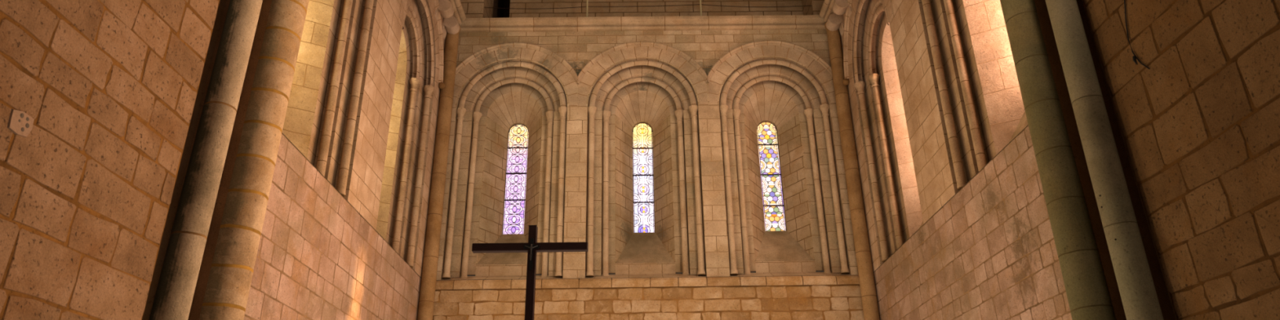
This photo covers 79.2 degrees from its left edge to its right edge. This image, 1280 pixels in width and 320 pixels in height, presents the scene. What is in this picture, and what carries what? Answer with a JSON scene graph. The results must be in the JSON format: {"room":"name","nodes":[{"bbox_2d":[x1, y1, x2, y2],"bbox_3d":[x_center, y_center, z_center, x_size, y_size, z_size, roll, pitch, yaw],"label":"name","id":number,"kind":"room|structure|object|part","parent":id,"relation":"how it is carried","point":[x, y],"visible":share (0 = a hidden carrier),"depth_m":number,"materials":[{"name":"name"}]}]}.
{"room":"church","nodes":[
{"label":"church","id":0,"kind":"room"},
{"bbox_2d":[0,0,226,319],"bbox_3d":[-4.140,-5.066,1.000,0.317,13.400,15.810,-1,-24,-1],"label":"wall","id":1,"kind":"structure","parent":0,"point":[100,100],"depth_m":5.66,"materials":[{"name":"stone"}]},
{"bbox_2d":[162,0,271,319],"bbox_3d":[-4.093,-1.850,8.320,0.520,13.400,0.200,-1,-24,-1],"label":"wall","id":2,"kind":"structure","parent":0,"point":[211,240],"depth_m":7.44,"materials":[{"name":"stone"}]},
{"bbox_2d":[243,0,445,319],"bbox_3d":[-4.332,-0.438,11.525,0.950,13.400,6.811,-1,-24,-1],"label":"wall","id":3,"kind":"structure","parent":0,"point":[319,256],"depth_m":10.49,"materials":[{"name":"stone"}]},
{"bbox_3d":[-4.306,-0.427,9.364,0.950,1.160,2.176,-1,-24,-1],"label":"sloping sill","id":4,"kind":"part","parent":3,"relation":"part of","materials":[{"name":"stone"}]},
{"bbox_2d":[315,0,352,177],"bbox_3d":[-4.119,-1.245,10.528,0.192,3.490,0.192,-1,-24,-1],"label":"colonette","id":5,"kind":"object","parent":3,"relation":"on","point":[342,37],"visible":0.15,"depth_m":10.35,"materials":[{"name":"stone"}]},
{"bbox_2d":[336,0,373,196],"bbox_3d":[-3.931,-1.137,10.780,0.192,3.490,0.192,-1,-24,-1],"label":"colonette","id":6,"kind":"object","parent":3,"relation":"on","point":[356,89],"visible":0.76,"depth_m":10.59,"materials":[{"name":"stone"}]},
{"bbox_3d":[-4.330,0.938,12.467,0.950,1.160,2.176,-1,-24,-1],"label":"sloping sill","id":7,"kind":"part","parent":3,"relation":"part of","materials":[{"name":"stone"}]},
{"bbox_2d":[391,77,420,253],"bbox_3d":[-4.142,0.119,13.631,0.192,3.490,0.192,-1,-24,-1],"label":"colonette","id":8,"kind":"object","parent":3,"relation":"on","point":[415,82],"visible":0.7,"depth_m":13.60,"materials":[{"name":"stone"}]},
{"bbox_2d":[406,84,434,267],"bbox_3d":[-3.954,0.227,13.883,0.192,3.490,0.192,-1,-24,-1],"label":"colonette","id":9,"kind":"object","parent":3,"relation":"on","point":[428,89],"visible":0.91,"depth_m":13.81,"materials":[{"name":"stone"}]},
{"bbox_2d":[399,0,444,93],"bbox_3d":[-4.045,-2.508,14.031,0.500,1.638,2.854,-1,-24,-1],"label":"arch","id":10,"kind":"object","parent":3,"relation":"attached to","point":[418,28],"visible":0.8,"depth_m":14.51,"materials":[{"name":"stone"}]},
{"bbox_3d":[-3.861,-2.582,14.065,0.130,1.424,2.854,-1,-24,-1],"label":"hood mould","id":11,"kind":"part","parent":10,"relation":"part of","materials":[{"name":"stone"}]},
{"bbox_2d":[435,0,453,21],"bbox_3d":[-3.787,-2.854,14.935,0.315,0.432,0.250,-1,-24,-1],"label":"corbel","id":12,"kind":"object","parent":3,"relation":"attached to","point":[445,7],"visible":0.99,"depth_m":14.86,"materials":[{"name":"stone"}]},
{"bbox_2d":[441,16,459,39],"bbox_3d":[-3.791,-2.625,15.457,0.315,0.432,0.250,-1,-24,-1],"label":"capital","id":13,"kind":"object","parent":3,"relation":"attached to","point":[451,25],"visible":0.93,"depth_m":15.39,"materials":[{"name":"stone"}]},
{"bbox_2d":[448,0,466,25],"bbox_3d":[-3.735,-4.199,12.769,0.395,0.330,6.650,-1,-24,-1],"label":"crown molding","id":14,"kind":"structure","parent":3,"relation":"attached to","point":[459,13],"depth_m":15.44,"materials":[{"name":"stone"}]},
{"bbox_2d":[460,0,824,17],"bbox_3d":[0.034,-3.645,17.671,8.000,2.710,2.400,-1,-24,-1],"label":"wall","id":15,"kind":"structure","parent":0,"point":[472,8],"depth_m":17.16,"materials":[{"name":"stone"}]},
{"bbox_2d":[432,29,864,319],"bbox_3d":[0.138,2.299,14.310,8.011,10.500,1.152,-1,-24,-1],"label":"wall","id":16,"kind":"structure","parent":0,"point":[785,258],"depth_m":14.71,"materials":[{"name":"stone"}]},
{"bbox_2d":[441,106,466,279],"bbox_3d":[-3.502,0.563,14.566,0.192,3.410,0.192,-1,-24,-1],"label":"colonette","id":17,"kind":"object","parent":16,"relation":"on","point":[460,111],"visible":1,"depth_m":14.48,"materials":[{"name":"stone"}]},
{"bbox_2d":[459,111,481,278],"bbox_3d":[-3.230,0.637,14.743,0.192,3.410,0.192,-1,-24,-1],"label":"colonette","id":18,"kind":"object","parent":16,"relation":"on","point":[477,116],"visible":0.84,"depth_m":14.68,"materials":[{"name":"stone"}]},
{"bbox_3d":[-2.484,1.693,14.724,1.110,0.780,0.565,-1,-24,-1],"label":"sloping sill","id":19,"kind":"part","parent":16,"relation":"part of","materials":[{"name":"stone"}]},
{"bbox_2d":[452,42,577,116],"bbox_3d":[-2.530,-1.639,15.629,2.592,1.449,0.460,-1,-24,-1],"label":"arch","id":20,"kind":"object","parent":16,"relation":"attached to","point":[496,79],"visible":0.95,"depth_m":15.60,"materials":[{"name":"stone"}]},
{"bbox_3d":[-2.532,-1.943,15.552,2.592,0.955,0.075,-1,-24,-1],"label":"hood mould","id":21,"kind":"part","parent":20,"relation":"part of","materials":[{"name":"stone"}]},
{"bbox_2d":[502,124,528,234],"bbox_3d":[-2.510,0.358,15.679,0.466,2.448,0.038,-1,-24,-1],"label":"window","id":22,"kind":"structure","parent":16,"relation":"in","point":[517,139],"depth_m":15.67,"materials":[{"name":"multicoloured glass"}]},
{"bbox_3d":[-2.497,1.143,15.351,0.426,0.730,0.001,-1,-24,-1],"label":"glass panel","id":23,"kind":"part","parent":22,"relation":"part of","materials":[{"name":"purple glass"}]},
{"bbox_3d":[-2.507,0.544,15.614,0.426,0.580,0.001,-1,-24,-1],"label":"glass panel","id":24,"kind":"part","parent":22,"relation":"part of","materials":[{"name":"purple glass"}]},
{"bbox_3d":[-2.515,0.017,15.846,0.426,0.570,0.001,-1,-24,-1],"label":"glass panel","id":25,"kind":"part","parent":22,"relation":"part of","materials":[{"name":"purple glass"}]},
{"bbox_3d":[-2.523,-0.497,16.072,0.426,0.553,0.001,-1,-24,-1],"label":"glass panel","id":26,"kind":"part","parent":22,"relation":"part of","materials":[{"name":"yellow glass"}]},
{"bbox_2d":[541,111,554,279],"bbox_3d":[-1.760,0.621,14.761,0.192,3.410,0.192,-1,-24,-1],"label":"colonette","id":27,"kind":"object","parent":16,"relation":"on","point":[549,114],"visible":0.87,"depth_m":14.73,"materials":[{"name":"stone"}]},
{"bbox_2d":[554,106,567,277],"bbox_3d":[-1.486,0.542,14.591,0.192,3.410,0.192,-1,-24,-1],"label":"colonette","id":28,"kind":"object","parent":16,"relation":"on","point":[562,110],"visible":1,"depth_m":14.54,"materials":[{"name":"stone"}]},
{"bbox_2d":[585,106,596,277],"bbox_3d":[-0.927,0.536,14.597,0.192,3.410,0.192,-1,-24,-1],"label":"colonette","id":29,"kind":"object","parent":16,"relation":"on","point":[592,110],"visible":1,"depth_m":14.52,"materials":[{"name":"stone"}]},
{"bbox_2d":[601,110,610,278],"bbox_3d":[-0.656,0.610,14.775,0.192,3.410,0.192,-1,-24,-1],"label":"colonette","id":30,"kind":"object","parent":16,"relation":"on","point":[606,113],"visible":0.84,"depth_m":14.71,"materials":[{"name":"stone"}]},
{"bbox_2d":[577,41,707,115],"bbox_3d":[0.045,-1.666,15.660,2.592,1.449,0.460,-1,-24,-1],"label":"arch","id":31,"kind":"object","parent":16,"relation":"attached to","point":[660,77],"visible":0.98,"depth_m":15.63,"materials":[{"name":"stone"}]},
{"bbox_3d":[0.043,-1.970,15.583,2.592,0.955,0.075,-1,-24,-1],"label":"hood mould","id":32,"kind":"part","parent":31,"relation":"part of","materials":[{"name":"stone"}]},
{"bbox_2d":[459,14,826,32],"bbox_3d":[0.062,-2.684,16.192,8.000,0.260,0.735,-1,-24,-1],"label":"crown molding","id":33,"kind":"structure","parent":16,"relation":"attached to","point":[815,21],"depth_m":15.90,"materials":[{"name":"stone"}]},
{"bbox_2d":[487,0,806,17],"bbox_3d":[0.143,-3.407,16.366,6.981,1.200,0.034,-1,-24,-1],"label":"guard rail","id":34,"kind":"object","parent":33,"relation":"on","point":[700,4],"visible":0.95,"depth_m":16.29,"materials":[{"name":"paint"}]},
{"bbox_3d":[-1.112,-3.393,16.351,0.032,1.200,0.034,-1,-24,-1],"label":"post","id":35,"kind":"part","parent":34,"relation":"part of","materials":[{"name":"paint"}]},
{"bbox_3d":[1.278,-3.419,16.380,0.032,1.200,0.034,-1,-24,-1],"label":"post","id":36,"kind":"part","parent":34,"relation":"part of","materials":[{"name":"paint"}]},
{"bbox_2d":[631,122,654,232],"bbox_3d":[0.065,0.331,15.711,0.466,2.448,0.038,-1,-24,-1],"label":"window","id":37,"kind":"structure","parent":16,"relation":"in","point":[643,202],"depth_m":15.70,"materials":[{"name":"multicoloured glass"}]},
{"bbox_3d":[0.052,-0.505,16.095,0.426,0.593,0.001,-1,-24,-1],"label":"glass panel","id":38,"kind":"part","parent":37,"relation":"part of","materials":[{"name":"yellow glass"}]},
{"bbox_3d":[0.060,0.041,15.855,0.426,0.600,0.001,-1,-24,-1],"label":"glass panel","id":39,"kind":"part","parent":37,"relation":"part of","materials":[{"name":"white glass"}]},
{"bbox_3d":[0.069,0.585,15.616,0.426,0.590,0.001,-1,-24,-1],"label":"glass panel","id":40,"kind":"part","parent":37,"relation":"part of","materials":[{"name":"white glass"}]},
{"bbox_3d":[0.078,1.153,15.366,0.426,0.650,0.001,-1,-24,-1],"label":"glass panel","id":41,"kind":"part","parent":37,"relation":"part of","materials":[{"name":"white glass"}]},
{"bbox_3d":[0.091,1.665,14.756,1.110,0.780,0.565,-1,-24,-1],"label":"sloping sill","id":42,"kind":"part","parent":16,"relation":"part of","materials":[{"name":"stone"}]},
{"bbox_2d":[674,109,689,277],"bbox_3d":[0.814,0.594,14.793,0.192,3.410,0.192,-1,-24,-1],"label":"colonette","id":43,"kind":"object","parent":16,"relation":"on","point":[678,113],"visible":0.87,"depth_m":14.72,"materials":[{"name":"stone"}]},
{"bbox_2d":[688,105,706,275],"bbox_3d":[1.089,0.515,14.622,0.192,3.410,0.192,-1,-24,-1],"label":"colonette","id":44,"kind":"object","parent":16,"relation":"on","point":[693,109],"visible":1,"depth_m":14.53,"materials":[{"name":"stone"}]},
{"bbox_2d":[719,104,737,275],"bbox_3d":[1.667,0.509,14.629,0.192,3.410,0.192,-1,-24,-1],"label":"colonette","id":45,"kind":"object","parent":16,"relation":"on","point":[723,108],"visible":1,"depth_m":14.54,"materials":[{"name":"stone"}]},
{"bbox_2d":[732,109,751,276],"bbox_3d":[1.939,0.582,14.806,0.192,3.410,0.192,-1,-24,-1],"label":"colonette","id":46,"kind":"object","parent":16,"relation":"on","point":[736,113],"visible":0.87,"depth_m":14.73,"materials":[{"name":"stone"}]},
{"bbox_2d":[756,121,786,231],"bbox_3d":[2.660,0.304,15.742,0.466,2.448,0.038,-1,-24,-1],"label":"window","id":47,"kind":"structure","parent":16,"relation":"in","point":[767,140],"depth_m":15.73,"materials":[{"name":"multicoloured glass"}]},
{"bbox_3d":[2.646,-0.556,16.136,0.426,0.543,0.001,-1,-24,-1],"label":"glass panel","id":48,"kind":"part","parent":47,"relation":"part of","materials":[{"name":"multicoloured glass"}]},
{"bbox_3d":[2.655,-0.001,15.892,0.426,0.670,0.001,-1,-24,-1],"label":"glass panel","id":49,"kind":"part","parent":47,"relation":"part of","materials":[{"name":"multicoloured glass"}]},
{"bbox_3d":[2.665,0.613,15.623,0.426,0.670,0.001,-1,-24,-1],"label":"glass panel","id":50,"kind":"part","parent":47,"relation":"part of","materials":[{"name":"multicoloured glass"}]},
{"bbox_3d":[2.674,1.171,15.377,0.426,0.550,0.001,-1,-24,-1],"label":"glass panel","id":51,"kind":"part","parent":47,"relation":"part of","materials":[{"name":"multicoloured glass"}]},
{"bbox_2d":[707,40,835,113],"bbox_3d":[2.639,-1.694,15.692,2.592,1.449,0.460,-1,-24,-1],"label":"arch","id":52,"kind":"object","parent":16,"relation":"attached to","point":[788,77],"visible":0.94,"depth_m":15.66,"materials":[{"name":"stone"}]},
{"bbox_3d":[2.637,-1.997,15.615,2.592,0.955,0.075,-1,-24,-1],"label":"hood mould","id":53,"kind":"part","parent":52,"relation":"part of","materials":[{"name":"stone"}]},
{"bbox_3d":[2.686,1.638,14.787,1.110,0.780,0.565,-1,-24,-1],"label":"sloping sill","id":54,"kind":"part","parent":16,"relation":"part of","materials":[{"name":"stone"}]},
{"bbox_2d":[803,108,831,275],"bbox_3d":[3.409,0.567,14.824,0.192,3.410,0.192,-1,-24,-1],"label":"colonette","id":55,"kind":"object","parent":16,"relation":"on","point":[808,113],"visible":0.88,"depth_m":14.76,"materials":[{"name":"stone"}]},
{"bbox_2d":[819,103,849,274],"bbox_3d":[3.683,0.487,14.653,0.192,3.410,0.192,-1,-24,-1],"label":"colonette","id":56,"kind":"object","parent":16,"relation":"on","point":[824,108],"visible":1,"depth_m":14.57,"materials":[{"name":"stone"}]},
{"bbox_2d":[840,0,1071,319],"bbox_3d":[4.616,-0.532,11.634,0.951,13.400,6.811,-1,-24,-1],"label":"wall","id":57,"kind":"structure","parent":0,"point":[989,252],"depth_m":10.54,"materials":[{"name":"stone"}]},
{"bbox_2d":[819,0,835,22],"bbox_3d":[3.909,-4.280,12.862,0.395,0.330,6.650,-1,-24,-1],"label":"crown molding","id":58,"kind":"structure","parent":57,"relation":"attached to","point":[826,10],"depth_m":15.57,"materials":[{"name":"stone"}]},
{"bbox_2d":[826,13,844,35],"bbox_3d":[3.933,-2.706,15.551,0.315,0.432,0.250,-1,-24,-1],"label":"capital","id":59,"kind":"object","parent":57,"relation":"attached to","point":[834,22],"visible":0.96,"depth_m":15.49,"materials":[{"name":"stone"}]},
{"bbox_2d":[832,0,852,17],"bbox_3d":[3.937,-2.936,15.029,0.315,0.432,0.250,-1,-24,-1],"label":"corbel","id":60,"kind":"object","parent":57,"relation":"attached to","point":[839,7],"visible":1,"depth_m":14.95,"materials":[{"name":"stone"}]},
{"bbox_2d":[842,0,892,90],"bbox_3d":[4.224,-2.595,14.132,0.500,1.638,2.854,-1,-24,-1],"label":"arch","id":61,"kind":"object","parent":57,"relation":"attached to","point":[871,17],"visible":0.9,"depth_m":14.64,"materials":[{"name":"stone"}]},
{"bbox_3d":[4.038,-2.666,14.161,0.130,1.424,2.854,-1,-24,-1],"label":"hood mould","id":62,"kind":"part","parent":61,"relation":"part of","materials":[{"name":"stone"}]},
{"bbox_2d":[853,80,888,262],"bbox_3d":[4.195,0.141,13.983,0.192,3.490,0.192,-1,-24,-1],"label":"colonette","id":63,"kind":"object","parent":57,"relation":"on","point":[860,85],"visible":0.94,"depth_m":13.90,"materials":[{"name":"stone"}]},
{"bbox_2d":[867,73,903,248],"bbox_3d":[4.387,0.029,13.735,0.192,3.490,0.192,-1,-24,-1],"label":"colonette","id":64,"kind":"object","parent":57,"relation":"on","point":[873,78],"visible":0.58,"depth_m":13.70,"materials":[{"name":"stone"}]},
{"bbox_3d":[4.619,0.843,12.576,0.950,1.160,2.176,-1,-24,-1],"label":"sloping sill","id":65,"kind":"part","parent":57,"relation":"part of","materials":[{"name":"stone"}]},
{"bbox_2d":[921,0,966,190],"bbox_3d":[4.218,-1.223,10.879,0.192,3.490,0.192,-1,-24,-1],"label":"colonette","id":66,"kind":"object","parent":57,"relation":"on","point":[942,86],"visible":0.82,"depth_m":10.68,"materials":[{"name":"stone"}]},
{"bbox_2d":[943,0,986,171],"bbox_3d":[4.410,-1.335,10.632,0.192,3.490,0.192,-1,-24,-1],"label":"colonette","id":67,"kind":"object","parent":57,"relation":"on","point":[981,162],"visible":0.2,"depth_m":10.44,"materials":[{"name":"stone"}]},
{"bbox_3d":[4.643,-0.521,9.473,0.950,1.160,2.176,-1,-24,-1],"label":"sloping sill","id":68,"kind":"part","parent":57,"relation":"part of","materials":[{"name":"stone"}]},
{"bbox_2d":[1034,0,1175,319],"bbox_3d":[4.426,-1.940,8.424,0.520,13.400,0.200,-1,-24,-1],"label":"wall","id":69,"kind":"structure","parent":0,"point":[1051,45],"depth_m":7.42,"materials":[{"name":"stone"}]},
{"bbox_2d":[1081,0,1279,319],"bbox_3d":[4.586,-5.158,1.106,0.309,13.400,15.810,-1,-24,-1],"label":"wall","id":70,"kind":"structure","parent":0,"point":[1199,127],"depth_m":6.07,"materials":[{"name":"stone"}]},
{"bbox_2d":[1124,0,1149,69],"bbox_3d":[4.372,-1.792,7.197,0.035,2.256,0.146,-1,-24,-1],"label":"cable","id":71,"kind":"object","parent":70,"relation":"attached to","point":[1135,58],"visible":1,"depth_m":6.93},
{"label":"floor","id":72,"kind":"structure","parent":0,"visible":0},
{"bbox_2d":[148,0,262,319],"bbox_3d":[-3.959,-2.033,7.909,0.529,13.400,0.418,-1,-24,-1],"label":"shaft","id":73,"kind":"object","parent":72,"relation":"on","point":[175,292],"visible":1,"depth_m":6.89,"materials":[{"name":"stone"}]},
{"bbox_2d":[199,0,309,319],"bbox_3d":[-3.840,-1.821,8.396,0.665,13.400,0.574,-1,-24,-1],"label":"column","id":74,"kind":"structure","parent":72,"relation":"on","point":[233,265],"depth_m":7.42,"materials":[{"name":"stone"}]},
{"bbox_2d":[417,26,461,319],"bbox_3d":[-3.727,2.086,13.649,0.400,10.470,0.400,-1,-24,-1],"label":"shaft","id":75,"kind":"object","parent":72,"relation":"on","point":[431,251],"visible":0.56,"depth_m":14.26,"materials":[{"name":"stone"}]},
{"bbox_2d":[471,225,587,319],"bbox_3d":[-1.005,2.461,6.557,1.082,3.999,0.560,-1,-24,-1],"label":"wooden cross","id":76,"kind":"object","parent":72,"relation":"on","point":[532,246],"visible":1,"depth_m":7.23,"materials":[{"name":"brown wood"}]},
{"bbox_3d":[-0.991,2.433,6.569,0.086,3.939,0.091,-1,-24,-1],"label":"post","id":77,"kind":"part","parent":76,"relation":"part of","materials":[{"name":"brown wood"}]},
{"bbox_2d":[824,22,879,319],"bbox_3d":[4.012,2.005,13.743,0.400,10.470,0.400,-1,-24,-1],"label":"shaft","id":78,"kind":"object","parent":72,"relation":"on","point":[864,260],"visible":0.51,"depth_m":14.33,"materials":[{"name":"stone"}]},
{"bbox_2d":[1000,0,1115,319],"bbox_3d":[4.069,-1.910,8.479,0.627,13.400,0.536,-1,-24,-1],"label":"column","id":79,"kind":"structure","parent":72,"relation":"on","point":[1088,296],"depth_m":7.46,"materials":[{"name":"stone"}]},
{"bbox_2d":[1045,0,1164,319],"bbox_3d":[4.211,-2.111,8.027,0.513,13.400,0.402,-1,-24,-1],"label":"shaft","id":80,"kind":"object","parent":72,"relation":"on","point":[1140,300],"visible":1,"depth_m":6.98,"materials":[{"name":"stone"}]}
]}

